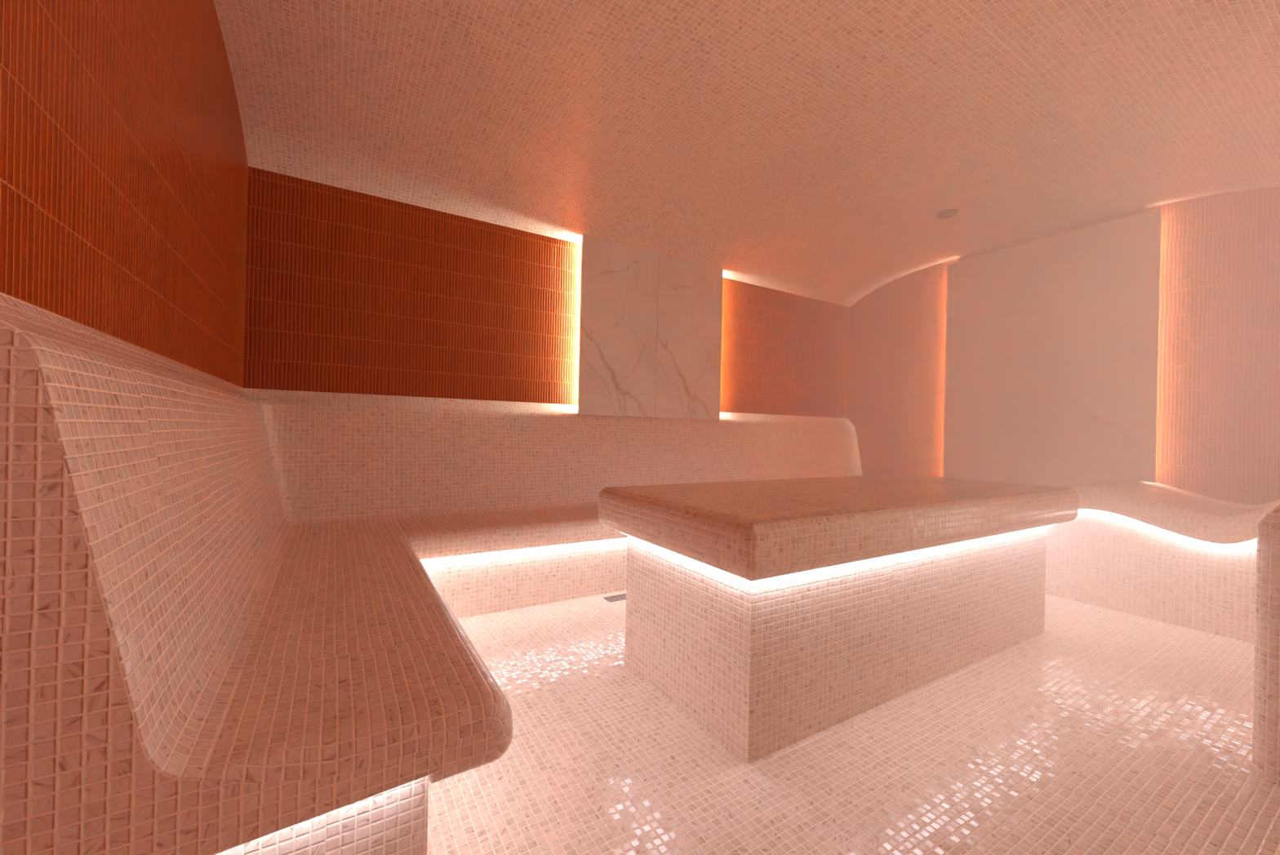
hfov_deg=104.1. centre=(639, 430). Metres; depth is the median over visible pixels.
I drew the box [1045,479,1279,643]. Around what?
lounger
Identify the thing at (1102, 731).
floor
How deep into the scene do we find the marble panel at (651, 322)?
3.47 m
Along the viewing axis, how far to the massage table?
1.63 m
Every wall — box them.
[243,166,850,417]
[848,186,1279,504]
[1252,503,1279,785]
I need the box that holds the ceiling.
[213,0,1279,306]
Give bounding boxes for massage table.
[598,473,1078,764]
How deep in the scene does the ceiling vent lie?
3.13 m
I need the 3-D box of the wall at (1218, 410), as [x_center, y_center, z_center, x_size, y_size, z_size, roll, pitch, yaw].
[2.766,-0.206,3.544,0.100,2.340,3.062,1,0,-31]
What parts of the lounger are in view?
seat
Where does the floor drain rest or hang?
on the floor
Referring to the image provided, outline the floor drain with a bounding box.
[603,593,626,601]
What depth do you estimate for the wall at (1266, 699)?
1.35 m
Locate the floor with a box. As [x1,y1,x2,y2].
[147,590,1279,854]
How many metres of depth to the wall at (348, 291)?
2.83 m
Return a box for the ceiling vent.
[936,208,958,218]
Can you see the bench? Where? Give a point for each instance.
(260, 594)
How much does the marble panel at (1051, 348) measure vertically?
1.785 m
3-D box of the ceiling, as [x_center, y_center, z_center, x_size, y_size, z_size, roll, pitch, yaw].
[1.026,-1.335,1.995,4.728,0.280,3.862,1,0,-31]
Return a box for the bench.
[0,292,862,854]
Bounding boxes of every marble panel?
[577,234,723,419]
[942,208,1161,486]

